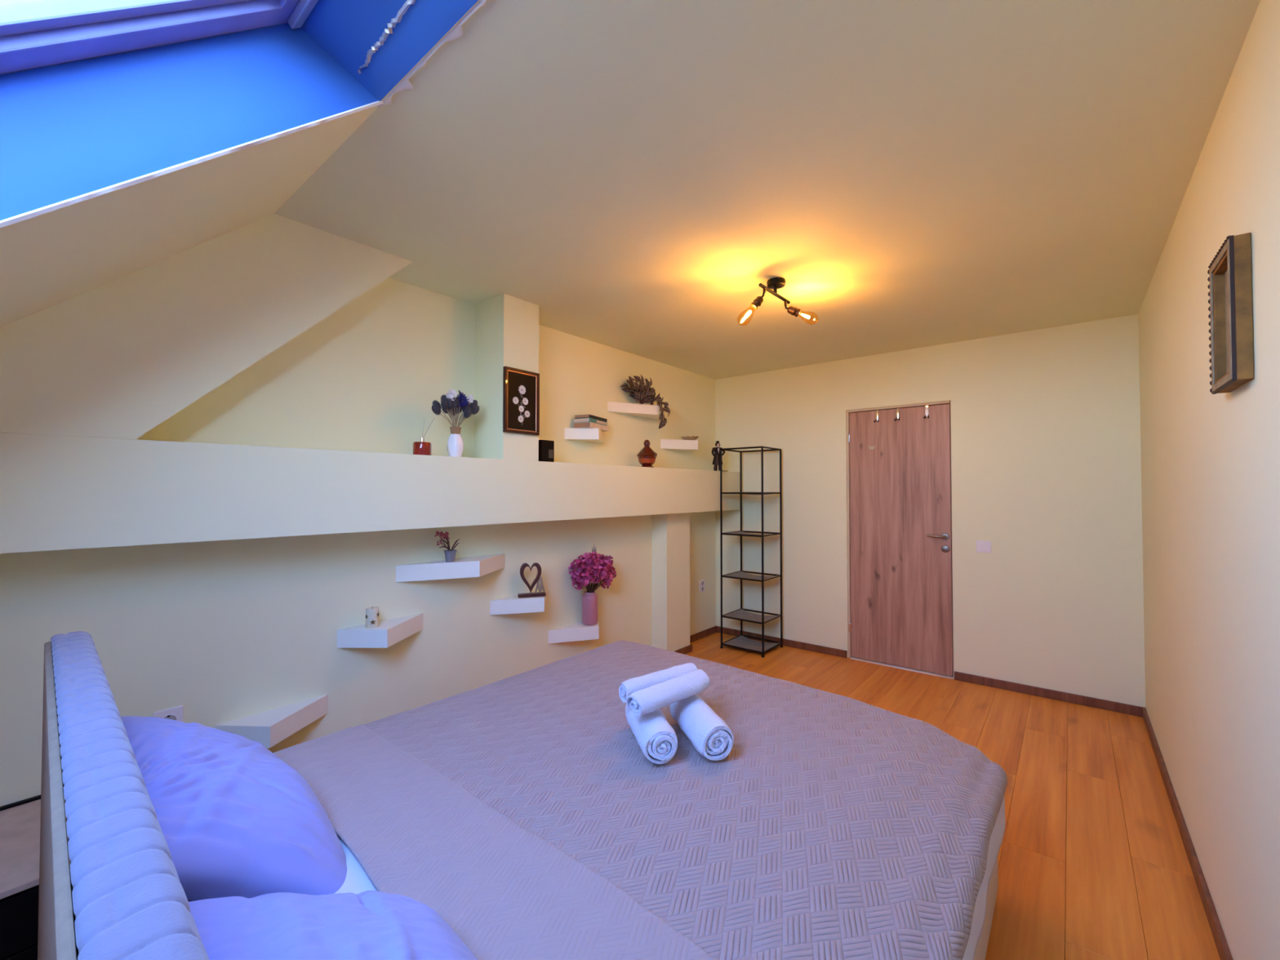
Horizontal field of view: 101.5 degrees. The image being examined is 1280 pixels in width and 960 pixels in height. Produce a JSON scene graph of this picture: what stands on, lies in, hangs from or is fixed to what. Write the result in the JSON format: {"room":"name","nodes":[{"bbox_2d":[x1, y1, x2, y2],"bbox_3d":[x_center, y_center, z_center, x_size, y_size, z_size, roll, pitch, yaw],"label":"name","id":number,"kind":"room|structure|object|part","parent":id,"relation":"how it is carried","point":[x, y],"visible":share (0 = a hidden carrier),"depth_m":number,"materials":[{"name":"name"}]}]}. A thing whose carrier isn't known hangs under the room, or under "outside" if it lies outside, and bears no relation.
{"room":"bedroom","nodes":[
{"label":"bedroom","id":0,"kind":"room"},
{"bbox_2d":[0,277,715,806],"bbox_3d":[-1.070,0.208,3.069,0.120,2.500,5.590,-1,-1,39],"label":"wall","id":1,"kind":"structure","parent":0,"point":[222,631],"depth_m":2.56,"materials":[{"name":"beige paint"}]},
{"bbox_2d":[152,705,183,721],"bbox_3d":[-1.827,0.933,2.027,0.013,0.092,0.088,-1,-1,39],"label":"wall socket","id":2,"kind":"object","parent":1,"relation":"attached to","point":[175,713],"visible":0.41,"depth_m":2.03,"materials":[{"name":"white plastic"}]},
{"bbox_2d":[0,213,412,439],"bbox_3d":[-1.708,-0.598,1.990,0.282,0.930,1.586,-1,-1,39],"label":"beam","id":3,"kind":"structure","parent":1,"relation":"attached to","point":[122,357],"depth_m":1.84,"materials":[{"name":"beige paint"}]},
{"bbox_2d":[214,693,328,747],"bbox_3d":[-1.534,1.050,2.244,0.188,0.088,0.425,-1,-1,39],"label":"shelf","id":4,"kind":"object","parent":1,"relation":"attached to","point":[269,728],"visible":0.82,"depth_m":2.21,"materials":[{"name":"white paint"}]},
{"bbox_2d":[0,431,740,553],"bbox_3d":[-0.915,0.065,2.944,0.282,0.358,5.590,-1,-1,39],"label":"ledge","id":5,"kind":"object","parent":1,"relation":"attached to","point":[58,492],"depth_m":2.08,"materials":[{"name":"beige paint"}]},
{"bbox_2d":[413,417,434,455],"bbox_3d":[-1.088,-0.221,2.621,0.086,0.200,0.104,0,-1,-7],"label":"reed diffuser","id":6,"kind":"object","parent":5,"relation":"on","point":[421,447],"visible":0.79,"depth_m":2.58,"materials":[{"name":"red glass"}]},
{"bbox_2d":[446,433,463,457],"bbox_3d":[-0.979,-0.180,2.775,0.084,0.124,0.090,-1,-1,39],"label":"vase","id":7,"kind":"object","parent":5,"relation":"on","point":[455,444],"visible":0.85,"depth_m":2.74,"materials":[{"name":"white ceramic"}]},
{"bbox_2d":[431,388,479,434],"bbox_3d":[-0.977,-0.351,2.769,0.108,0.256,0.287,-1,-1,39],"label":"bouquet","id":8,"kind":"object","parent":7,"relation":"in","point":[450,404],"visible":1,"depth_m":2.76,"materials":[{"name":"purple plant"}]},
{"bbox_3d":[-0.982,-0.432,2.711,0.030,0.044,0.053,-1,-1,39],"label":"white flower","id":9,"kind":"part","parent":8,"relation":"part of","materials":[{"name":"white plant"}]},
{"bbox_3d":[-0.973,-0.457,2.724,0.028,0.041,0.048,-1,-1,39],"label":"white flower","id":10,"kind":"part","parent":8,"relation":"part of","materials":[{"name":"white plant"}]},
{"bbox_3d":[-0.944,-0.431,2.773,0.052,0.096,0.076,-1,-1,39],"label":"blue flower","id":11,"kind":"part","parent":8,"relation":"part of","materials":[{"name":"blue plant"}]},
{"bbox_2d":[538,440,554,462],"bbox_3d":[-0.591,-0.176,3.230,0.071,0.134,0.100,-1,-1,39],"label":"box","id":12,"kind":"object","parent":5,"relation":"on","point":[546,447],"visible":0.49,"depth_m":3.20,"materials":[{"name":"black paint"}]},
{"bbox_2d":[636,439,657,467],"bbox_3d":[0.058,-0.203,4.025,0.169,0.217,0.160,0,-1,-5],"label":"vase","id":13,"kind":"object","parent":5,"relation":"on","point":[646,456],"visible":0.94,"depth_m":3.98,"materials":[{"name":"brown glass"}]},
{"bbox_2d":[711,440,724,471],"bbox_3d":[0.719,-0.218,4.767,0.147,0.277,0.080,0,-1,-16],"label":"figurine","id":14,"kind":"object","parent":5,"relation":"on","point":[716,461],"visible":0.93,"depth_m":4.74,"materials":[{"name":"black"}]},
{"bbox_2d":[337,613,422,648],"bbox_3d":[-1.240,0.761,2.609,0.186,0.088,0.431,-1,-1,39],"label":"shelf","id":15,"kind":"object","parent":1,"relation":"attached to","point":[388,633],"visible":1,"depth_m":2.50,"materials":[{"name":"white paint"}]},
{"bbox_2d":[365,606,379,628],"bbox_3d":[-1.305,0.666,2.550,0.062,0.098,0.062,-1,-1,39],"label":"candle","id":16,"kind":"object","parent":15,"relation":"on","point":[372,613],"visible":1,"depth_m":2.53,"materials":[{"name":"beige wax"}]},
{"bbox_2d":[395,553,505,582],"bbox_3d":[-0.983,0.493,2.926,0.188,0.088,0.682,-1,-1,39],"label":"shelf","id":17,"kind":"object","parent":1,"relation":"attached to","point":[479,566],"visible":1,"depth_m":2.84,"materials":[{"name":"white paint"}]},
{"bbox_2d":[434,531,459,562],"bbox_3d":[-1.049,0.360,2.852,0.068,0.173,0.139,-1,-1,39],"label":"potted flower","id":18,"kind":"object","parent":17,"relation":"on","point":[450,554],"visible":1,"depth_m":2.84,"materials":[{"name":"red plant"}]},
{"bbox_3d":[-1.038,0.416,2.864,0.068,0.063,0.068,-1,-1,39],"label":"pot","id":19,"kind":"part","parent":18,"relation":"part of","materials":[{"name":"grey ceramic"}]},
{"bbox_2d":[474,293,538,461],"bbox_3d":[-0.791,-0.576,3.107,0.282,0.930,0.250,-1,-1,39],"label":"column","id":20,"kind":"structure","parent":1,"relation":"attached to","point":[507,326],"depth_m":3.01,"materials":[{"name":"beige paint"}]},
{"bbox_2d":[489,590,546,615],"bbox_3d":[-0.693,0.775,3.275,0.186,0.088,0.444,-1,-1,39],"label":"shelf","id":21,"kind":"object","parent":1,"relation":"attached to","point":[510,605],"visible":0.94,"depth_m":3.21,"materials":[{"name":"white paint"}]},
{"bbox_2d":[517,562,546,598],"bbox_3d":[-0.678,0.625,3.282,0.168,0.212,0.040,0,-1,-21],"label":"heart sculpture","id":22,"kind":"object","parent":21,"relation":"on","point":[540,593],"visible":1,"depth_m":3.27,"materials":[{"name":"brown wood"}]},
{"bbox_2d":[502,366,539,435],"bbox_3d":[-0.678,-0.448,3.001,0.022,0.366,0.244,-1,-1,39],"label":"framed picture","id":23,"kind":"object","parent":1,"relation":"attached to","point":[521,388],"visible":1,"depth_m":3.00,"materials":[{"name":"brown wood"}]},
{"bbox_2d":[512,396,518,404],"bbox_3d":[-0.705,-0.451,2.966,0.004,0.043,0.042,-1,-1,39],"label":"flower","id":24,"kind":"object","parent":23,"relation":"on","point":[515,399],"depth_m":2.97,"materials":[{"name":"white plant"}]},
{"bbox_2d":[518,415,524,422],"bbox_3d":[-0.682,-0.349,2.992,0.004,0.041,0.040,-1,-1,39],"label":"flower","id":25,"kind":"object","parent":23,"relation":"on","point":[521,418],"depth_m":2.99,"materials":[{"name":"white plant"}]},
{"bbox_2d":[518,405,524,412],"bbox_3d":[-0.680,-0.407,2.996,0.004,0.038,0.038,-1,-1,39],"label":"flower","id":26,"kind":"object","parent":23,"relation":"on","point":[521,408],"depth_m":3.00,"materials":[{"name":"white plant"}]},
{"bbox_2d":[518,385,525,394],"bbox_3d":[-0.676,-0.517,3.001,0.005,0.052,0.053,-1,-1,39],"label":"flower","id":27,"kind":"object","parent":23,"relation":"on","point":[522,388],"depth_m":3.00,"materials":[{"name":"white plant"}]},
{"bbox_2d":[522,397,528,404],"bbox_3d":[-0.662,-0.454,3.018,0.004,0.042,0.042,-1,-1,39],"label":"flower","id":28,"kind":"object","parent":23,"relation":"on","point":[525,400],"depth_m":3.02,"materials":[{"name":"white plant"}]},
{"bbox_2d":[524,410,529,417],"bbox_3d":[-0.653,-0.382,3.028,0.004,0.040,0.040,-1,-1,39],"label":"flower","id":29,"kind":"object","parent":23,"relation":"on","point":[526,413],"depth_m":3.03,"materials":[{"name":"white plant"}]},
{"bbox_2d":[548,621,599,644],"bbox_3d":[-0.391,1.057,3.638,0.186,0.088,0.483,-1,-1,39],"label":"shelf","id":30,"kind":"object","parent":1,"relation":"attached to","point":[579,631],"visible":0.88,"depth_m":3.57,"materials":[{"name":"white paint"}]},
{"bbox_2d":[582,591,598,625],"bbox_3d":[-0.353,0.901,3.690,0.113,0.225,0.113,-1,-1,39],"label":"vase","id":31,"kind":"object","parent":30,"relation":"on","point":[589,600],"visible":0.94,"depth_m":3.64,"materials":[{"name":"pink ceramic"}]},
{"bbox_2d":[568,546,616,592],"bbox_3d":[-0.330,0.651,3.686,0.268,0.403,0.378,0,-1,18],"label":"flower bouquet","id":32,"kind":"object","parent":31,"relation":"in","point":[584,571],"visible":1,"depth_m":3.61,"materials":[{"name":"pink plant"}]},
{"bbox_2d":[564,427,604,443],"bbox_3d":[-0.326,-0.321,3.743,0.186,0.079,0.405,-1,-1,39],"label":"shelf","id":33,"kind":"object","parent":1,"relation":"attached to","point":[584,434],"visible":1,"depth_m":3.64,"materials":[{"name":"white paint"}]},
{"bbox_2d":[573,422,608,431],"bbox_3d":[-0.346,-0.378,3.755,0.136,0.036,0.275,0,-1,24],"label":"book","id":34,"kind":"object","parent":33,"relation":"on","point":[585,424],"visible":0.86,"depth_m":3.65,"materials":[{"name":"beige paper"}]},
{"bbox_2d":[573,417,607,426],"bbox_3d":[-0.353,-0.413,3.751,0.129,0.030,0.258,0,-1,24],"label":"book","id":35,"kind":"object","parent":34,"relation":"on","point":[578,420],"visible":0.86,"depth_m":3.65,"materials":[{"name":"teal paper"}]},
{"bbox_2d":[574,414,607,422],"bbox_3d":[-0.350,-0.439,3.750,0.122,0.020,0.258,0,-1,24],"label":"book","id":36,"kind":"object","parent":35,"relation":"on","point":[580,415],"visible":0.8,"depth_m":3.65,"materials":[{"name":"black paper"}]},
{"bbox_3d":[-0.275,-0.412,3.768,0.001,0.018,0.154,0,-1,24],"label":"spine panel","id":37,"kind":"part","parent":35,"relation":"part of","materials":[{"name":"white paper"}]},
{"bbox_2d":[607,401,661,420],"bbox_3d":[0.040,-0.558,4.193,0.186,0.075,0.678,-1,-1,39],"label":"shelf","id":38,"kind":"object","parent":1,"relation":"attached to","point":[651,411],"visible":0.88,"depth_m":4.10,"materials":[{"name":"white paint"}]},
{"bbox_2d":[619,374,670,428],"bbox_3d":[0.069,-0.619,4.192,0.528,0.424,0.240,1,-1,-29],"label":"trailing plant","id":39,"kind":"object","parent":38,"relation":"on","point":[642,393],"visible":0.93,"depth_m":4.13,"materials":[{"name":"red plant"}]},
{"bbox_2d":[651,512,689,651],"bbox_3d":[0.266,0.879,4.465,0.157,1.212,0.336,-1,-1,39],"label":"pillar","id":40,"kind":"structure","parent":1,"relation":"attached to","point":[670,532],"depth_m":4.36,"materials":[{"name":"beige paint"}]},
{"bbox_2d":[660,439,697,451],"bbox_3d":[0.393,-0.309,4.619,0.186,0.082,0.452,-1,-1,39],"label":"shelf","id":41,"kind":"object","parent":1,"relation":"attached to","point":[671,444],"visible":1,"depth_m":4.56,"materials":[{"name":"white paint"}]},
{"bbox_2d":[680,435,699,439],"bbox_3d":[0.446,-0.370,4.663,0.166,0.040,0.158,-1,-1,39],"label":"dish","id":42,"kind":"object","parent":41,"relation":"on","point":[687,437],"visible":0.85,"depth_m":4.61,"materials":[{"name":"beige"}]},
{"bbox_2d":[674,626,716,654],"bbox_3d":[-0.962,1.426,2.947,0.172,0.060,5.575,-1,-1,39],"label":"baseboard","id":43,"kind":"structure","parent":1,"relation":"attached to","point":[687,649],"depth_m":4.86,"materials":[{"name":"brown wood"}]},
{"bbox_2d":[698,579,704,592],"bbox_3d":[0.591,1.007,4.970,0.013,0.110,0.088,-1,-1,39],"label":"wall socket","id":44,"kind":"object","parent":1,"relation":"attached to","point":[701,583],"visible":1,"depth_m":4.95,"materials":[{"name":"white plastic"}]},
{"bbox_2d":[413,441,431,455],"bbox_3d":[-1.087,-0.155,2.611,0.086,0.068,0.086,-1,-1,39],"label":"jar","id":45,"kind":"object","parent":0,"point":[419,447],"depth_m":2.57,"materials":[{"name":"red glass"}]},
{"bbox_2d":[0,0,1260,379],"bbox_3d":[0.172,-0.312,2.084,3.301,1.737,5.791,-1,-1,39],"label":"ceiling","id":46,"kind":"structure","parent":0,"point":[914,174],"depth_m":1.71,"materials":[{"name":"beige paint"}]},
{"bbox_2d":[0,0,486,227],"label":"window","id":47,"kind":"structure","parent":46,"relation":"attached to","point":[98,97],"depth_m":1.11,"materials":[{"name":"blue"}]},
{"bbox_3d":[-0.743,-0.725,0.511,1.030,0.864,0.940,-1,-1,39],"label":"sash","id":48,"kind":"part","parent":47,"relation":"part of","materials":[{"name":"paint"}]},
{"bbox_3d":[-0.701,-0.710,0.562,1.280,1.155,1.246,-1,-1,39],"label":"casing","id":49,"kind":"part","parent":47,"relation":"part of","materials":[{"name":"paint"}]},
{"bbox_3d":[-0.718,-0.740,0.542,1.180,1.026,1.116,-1,-1,39],"label":"frame","id":50,"kind":"part","parent":47,"relation":"part of","materials":[{"name":"paint"}]},
{"bbox_2d":[745,277,809,318],"bbox_3d":[0.723,-0.912,2.739,0.510,0.273,0.122,1,-1,-30],"label":"ceiling lamp","id":51,"kind":"object","parent":46,"relation":"attached to","point":[775,283],"visible":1,"depth_m":2.72,"materials":[{"name":"black metal"}]},
{"bbox_3d":[0.707,-0.996,2.733,0.018,0.045,0.018,-1,-1,39],"label":"stem","id":52,"kind":"part","parent":51,"relation":"part of","materials":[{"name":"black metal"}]},
{"bbox_2d":[715,314,1145,707],"bbox_3d":[1.971,0.231,4.265,3.301,2.500,0.120,-1,-1,39],"label":"wall","id":53,"kind":"structure","parent":0,"point":[1046,453],"depth_m":3.72,"materials":[{"name":"beige paint"}]},
{"bbox_2d":[846,400,953,679],"bbox_3d":[2.051,0.445,4.165,0.764,2.070,0.168,-1,-1,39],"label":"door","id":54,"kind":"structure","parent":53,"relation":"in","point":[900,544],"depth_m":4.13,"materials":[{"name":"brown wood"}]},
{"bbox_2d":[873,409,879,422],"bbox_3d":[1.932,-0.517,4.258,0.040,0.103,0.081,-1,-1,39],"label":"hook","id":55,"kind":"object","parent":54,"relation":"attached to","point":[877,411],"visible":1,"depth_m":4.25,"materials":[{"name":"silver metal"}]},
{"bbox_3d":[1.926,-0.520,4.252,0.026,0.074,0.009,-1,-1,39],"label":"ceramic plate","id":56,"kind":"part","parent":55,"relation":"part of","materials":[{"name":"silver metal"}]},
{"bbox_2d":[893,408,899,421],"bbox_3d":[2.051,-0.519,4.160,0.040,0.103,0.081,-1,-1,39],"label":"hook","id":57,"kind":"object","parent":54,"relation":"attached to","point":[897,415],"visible":1,"depth_m":4.15,"materials":[{"name":"silver metal"}]},
{"bbox_3d":[2.045,-0.522,4.154,0.026,0.074,0.009,-1,-1,39],"label":"ceramic plate","id":58,"kind":"part","parent":57,"relation":"part of","materials":[{"name":"white ceramic"}]},
{"bbox_2d":[923,405,928,418],"bbox_3d":[2.211,-0.522,4.029,0.040,0.103,0.081,-1,-1,39],"label":"hook","id":59,"kind":"object","parent":54,"relation":"attached to","point":[926,410],"visible":1,"depth_m":4.02,"materials":[{"name":"silver metal"}]},
{"bbox_3d":[2.205,-0.525,4.023,0.026,0.074,0.009,-1,-1,39],"label":"ceramic plate","id":60,"kind":"part","parent":59,"relation":"part of","materials":[{"name":"white ceramic"}]},
{"bbox_3d":[2.234,0.423,3.943,0.126,0.026,0.056,-1,-1,39],"label":"handle","id":61,"kind":"part","parent":54,"relation":"part of","materials":[{"name":"silver metal"}]},
{"bbox_2d":[716,626,1144,717],"bbox_3d":[1.928,1.450,4.190,3.061,0.060,0.015,-1,-1,39],"label":"baseboard","id":62,"kind":"structure","parent":53,"relation":"attached to","point":[1135,710],"depth_m":3.64,"materials":[{"name":"brown wood"}]},
{"bbox_2d":[976,540,991,552],"bbox_3d":[2.470,0.478,3.762,0.090,0.084,0.016,-1,-1,39],"label":"light switch","id":63,"kind":"object","parent":53,"relation":"attached to","point":[983,546],"visible":1,"depth_m":3.76,"materials":[{"name":"white plastic"}]},
{"bbox_2d":[685,632,1220,959],"bbox_3d":[0.280,1.466,2.182,3.301,0.050,6.210,-1,-1,39],"label":"floor","id":64,"kind":"structure","parent":0,"point":[1093,863],"depth_m":2.27,"materials":[{"name":"orange wood"}]},
{"bbox_2d":[0,787,78,959],"bbox_3d":[-2.023,1.243,1.341,0.573,0.364,0.780,-1,-1,39],"label":"nightstand","id":65,"kind":"object","parent":64,"relation":"on","point":[20,820],"visible":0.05,"depth_m":1.41,"materials":[{"name":"brown wood"}]},
{"bbox_3d":[-1.817,1.319,1.170,0.009,0.146,0.750,-1,-1,39],"label":"drawer","id":66,"kind":"part","parent":65,"relation":"part of","materials":[{"name":"black paint"}]},
{"bbox_3d":[-2.028,1.079,1.347,0.560,0.017,0.780,-1,-1,39],"label":"panel","id":67,"kind":"part","parent":65,"relation":"part of","materials":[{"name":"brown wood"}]},
{"bbox_3d":[-1.817,1.167,1.173,0.009,0.146,0.750,-1,-1,39],"label":"drawer","id":68,"kind":"part","parent":65,"relation":"part of","materials":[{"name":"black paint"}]},
{"bbox_2d":[37,631,998,959],"bbox_3d":[-0.143,0.912,1.530,1.935,1.034,2.171,-1,-1,39],"label":"bed","id":69,"kind":"object","parent":64,"relation":"on","point":[130,901],"visible":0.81,"depth_m":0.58,"materials":[{"name":"beige"}]},
{"bbox_3d":[-0.802,0.898,0.708,1.907,0.991,0.011,-1,-1,41],"label":"headboard","id":70,"kind":"part","parent":69,"relation":"part of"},
{"bbox_3d":[-0.776,0.872,0.741,1.913,0.984,0.073,-1,-1,41],"label":"headboard","id":71,"kind":"part","parent":69,"relation":"part of","materials":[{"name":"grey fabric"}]},
{"bbox_2d":[120,715,346,901],"bbox_3d":[-1.010,0.767,1.253,0.412,0.329,0.774,1,-2,-45],"label":"pillow","id":72,"kind":"object","parent":69,"relation":"on","point":[235,819],"visible":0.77,"depth_m":1.09,"materials":[{"name":"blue fabric"}]},
{"bbox_2d":[187,796,1005,959],"bbox_3d":[-0.106,1.060,1.633,1.900,0.385,2.041,-1,-1,39],"label":"sheet","id":73,"kind":"object","parent":69,"relation":"on","point":[357,881],"visible":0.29,"depth_m":1.26,"materials":[{"name":"white fabric"}]},
{"bbox_2d":[188,889,477,959],"bbox_3d":[-0.344,0.754,0.670,0.774,0.303,0.438,-1,-1,42],"label":"pillow","id":74,"kind":"object","parent":73,"relation":"on","point":[367,925],"visible":0.84,"depth_m":0.76,"materials":[{"name":"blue fabric"}]},
{"bbox_2d":[272,640,1007,959],"bbox_3d":[0.001,0.998,1.764,1.911,0.284,1.767,-1,-1,39],"label":"bedspread","id":75,"kind":"object","parent":73,"relation":"on","point":[526,810],"visible":0.93,"depth_m":1.34,"materials":[{"name":"grey fabric"}]},
{"bbox_2d":[625,704,677,764],"bbox_3d":[0.033,0.807,1.706,0.119,0.111,0.298,0,-1,-14],"label":"rolled towel","id":76,"kind":"object","parent":75,"relation":"on","point":[657,740],"visible":0.84,"depth_m":1.58,"materials":[{"name":"white fabric"}]},
{"bbox_2d":[618,662,697,702],"bbox_3d":[0.069,0.706,1.833,0.308,0.079,0.072,1,-1,-34],"label":"rolled towel","id":77,"kind":"object","parent":76,"relation":"on","point":[628,686],"visible":0.64,"depth_m":1.79,"materials":[{"name":"white fabric"}]},
{"bbox_2d":[626,669,710,715],"bbox_3d":[0.100,0.700,1.732,0.318,0.077,0.081,1,-1,-40],"label":"rolled towel","id":78,"kind":"object","parent":76,"relation":"on","point":[651,699],"visible":1,"depth_m":1.69,"materials":[{"name":"white fabric"}]},
{"bbox_2d":[669,693,733,760],"bbox_3d":[0.197,0.801,1.735,0.122,0.114,0.312,0,-1,-15],"label":"rolled towel","id":79,"kind":"object","parent":75,"relation":"on","point":[710,735],"visible":0.98,"depth_m":1.62,"materials":[{"name":"white fabric"}]},
{"bbox_3d":[-0.126,1.250,1.607,1.855,0.300,2.020,-1,-1,39],"label":"rail","id":80,"kind":"part","parent":69,"relation":"part of","materials":[{"name":"beige"}]},
{"bbox_2d":[720,446,782,657],"bbox_3d":[0.992,0.604,4.665,0.422,1.770,0.386,-1,-1,39],"label":"shelving rack","id":81,"kind":"object","parent":64,"relation":"on","point":[740,642],"visible":1,"depth_m":4.66,"materials":[{"name":"black metal"}]},
{"bbox_3d":[0.723,0.606,4.652,0.016,1.765,0.017,-1,-1,39],"label":"post","id":82,"kind":"part","parent":81,"relation":"part of","materials":[{"name":"black metal"}]},
{"bbox_3d":[0.839,-0.271,4.809,0.015,0.015,0.363,-1,-1,39],"label":"rail","id":83,"kind":"part","parent":81,"relation":"part of","materials":[{"name":"black metal"}]},
{"bbox_3d":[0.954,0.611,4.932,0.016,1.765,0.017,-1,-1,39],"label":"post","id":84,"kind":"part","parent":81,"relation":"part of","materials":[{"name":"black metal"}]},
{"bbox_3d":[0.877,-0.276,4.542,0.398,0.015,0.015,-1,-1,39],"label":"rail","id":85,"kind":"part","parent":81,"relation":"part of","materials":[{"name":"black metal"}]},
{"bbox_3d":[0.877,0.114,4.535,0.398,0.015,0.015,-1,-1,39],"label":"rail","id":86,"kind":"part","parent":81,"relation":"part of","materials":[{"name":"black metal"}]},
{"bbox_3d":[0.877,0.476,4.528,0.398,0.015,0.015,-1,-1,39],"label":"rail","id":87,"kind":"part","parent":81,"relation":"part of","materials":[{"name":"black metal"}]},
{"bbox_3d":[0.877,0.852,4.521,0.398,0.015,0.015,-1,-1,39],"label":"rail","id":88,"kind":"part","parent":81,"relation":"part of","materials":[{"name":"black metal"}]},
{"bbox_3d":[0.877,1.206,4.514,0.398,0.015,0.015,-1,-1,39],"label":"rail","id":89,"kind":"part","parent":81,"relation":"part of","materials":[{"name":"black metal"}]},
{"bbox_3d":[0.877,1.451,4.509,0.398,0.015,0.015,-1,-1,39],"label":"rail","id":90,"kind":"part","parent":81,"relation":"part of","materials":[{"name":"black metal"}]},
{"bbox_3d":[0.992,0.486,4.668,0.386,0.021,0.355,-1,-1,39],"label":"shelf panel","id":91,"kind":"part","parent":81,"relation":"part of","materials":[{"name":"black metal"}]},
{"bbox_3d":[0.992,1.216,4.654,0.386,0.021,0.355,-1,-1,39],"label":"shelf panel","id":92,"kind":"part","parent":81,"relation":"part of","materials":[{"name":"black metal"}]},
{"bbox_3d":[0.992,0.862,4.661,0.386,0.021,0.355,-1,-1,39],"label":"shelf panel","id":93,"kind":"part","parent":81,"relation":"part of","materials":[{"name":"black metal"}]},
{"bbox_3d":[0.992,1.461,4.649,0.386,0.021,0.355,-1,-1,39],"label":"shelf panel","id":94,"kind":"part","parent":81,"relation":"part of","materials":[{"name":"black metal"}]},
{"bbox_3d":[0.992,0.124,4.675,0.386,0.021,0.355,-1,-1,39],"label":"shelf panel","id":95,"kind":"part","parent":81,"relation":"part of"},
{"bbox_3d":[1.108,-0.270,4.822,0.398,0.015,0.015,-1,-1,39],"label":"rail","id":96,"kind":"part","parent":81,"relation":"part of","materials":[{"name":"black metal"}]},
{"bbox_3d":[1.108,0.481,4.808,0.398,0.015,0.015,-1,-1,39],"label":"rail","id":97,"kind":"part","parent":81,"relation":"part of","materials":[{"name":"black metal"}]},
{"bbox_3d":[1.108,0.857,4.801,0.398,0.015,0.015,-1,-1,39],"label":"rail","id":98,"kind":"part","parent":81,"relation":"part of","materials":[{"name":"black metal"}]},
{"bbox_3d":[1.108,1.211,4.794,0.398,0.015,0.015,-1,-1,39],"label":"rail","id":99,"kind":"part","parent":81,"relation":"part of","materials":[{"name":"black metal"}]},
{"bbox_3d":[1.108,1.456,4.790,0.398,0.015,0.015,-1,-1,39],"label":"rail","id":100,"kind":"part","parent":81,"relation":"part of","materials":[{"name":"black metal"}]},
{"bbox_3d":[1.031,0.601,4.399,0.016,1.765,0.017,-1,-1,39],"label":"post","id":101,"kind":"part","parent":81,"relation":"part of","materials":[{"name":"black metal"}]},
{"bbox_3d":[1.146,0.115,4.548,0.010,0.010,0.363,-1,-1,39],"label":"rail","id":102,"kind":"part","parent":81,"relation":"part of","materials":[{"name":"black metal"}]},
{"bbox_3d":[1.146,-0.275,4.556,0.015,0.015,0.363,-1,-1,39],"label":"rail","id":103,"kind":"part","parent":81,"relation":"part of","materials":[{"name":"black metal"}]},
{"bbox_3d":[1.146,0.476,4.542,0.010,0.010,0.363,-1,-1,39],"label":"rail","id":104,"kind":"part","parent":81,"relation":"part of","materials":[{"name":"black metal"}]},
{"bbox_3d":[1.146,1.206,4.528,0.010,0.010,0.363,-1,-1,39],"label":"rail","id":105,"kind":"part","parent":81,"relation":"part of","materials":[{"name":"black metal"}]},
{"bbox_3d":[1.146,1.451,4.523,0.015,0.015,0.363,-1,-1,39],"label":"rail","id":106,"kind":"part","parent":81,"relation":"part of","materials":[{"name":"black metal"}]},
{"bbox_3d":[1.261,0.607,4.679,0.016,1.765,0.017,-1,-1,39],"label":"post","id":107,"kind":"part","parent":81,"relation":"part of","materials":[{"name":"black metal"}]},
{"bbox_2d":[1137,0,1279,959],"bbox_3d":[1.388,0.170,1.050,0.120,2.500,5.590,-1,-1,39],"label":"wall","id":108,"kind":"structure","parent":0,"point":[1211,463],"depth_m":1.54,"materials":[{"name":"beige paint"}]},
{"bbox_2d":[1142,707,1232,959],"bbox_3d":[1.331,1.390,1.064,0.015,0.060,5.575,-1,-1,39],"label":"baseboard","id":109,"kind":"structure","parent":108,"relation":"attached to","point":[1223,949],"depth_m":1.93,"materials":[{"name":"brown wood"}]},
{"bbox_2d":[1207,232,1253,394],"bbox_3d":[1.526,-0.419,1.356,0.039,0.358,0.242,-1,-1,39],"label":"wall frame","id":110,"kind":"object","parent":108,"relation":"attached to","point":[1230,278],"visible":1,"depth_m":1.27,"materials":[{"name":"dark brown wood"}]},
{"bbox_3d":[1.514,-0.416,1.364,0.004,0.344,0.228,-1,-1,39],"label":"moulding","id":111,"kind":"part","parent":110,"relation":"part of","materials":[{"name":"brown wood"}]},
{"bbox_3d":[1.534,-0.417,1.347,0.008,0.292,0.176,-1,-1,39],"label":"picture panel","id":112,"kind":"part","parent":110,"relation":"part of","materials":[{"name":"grey"}]}
]}

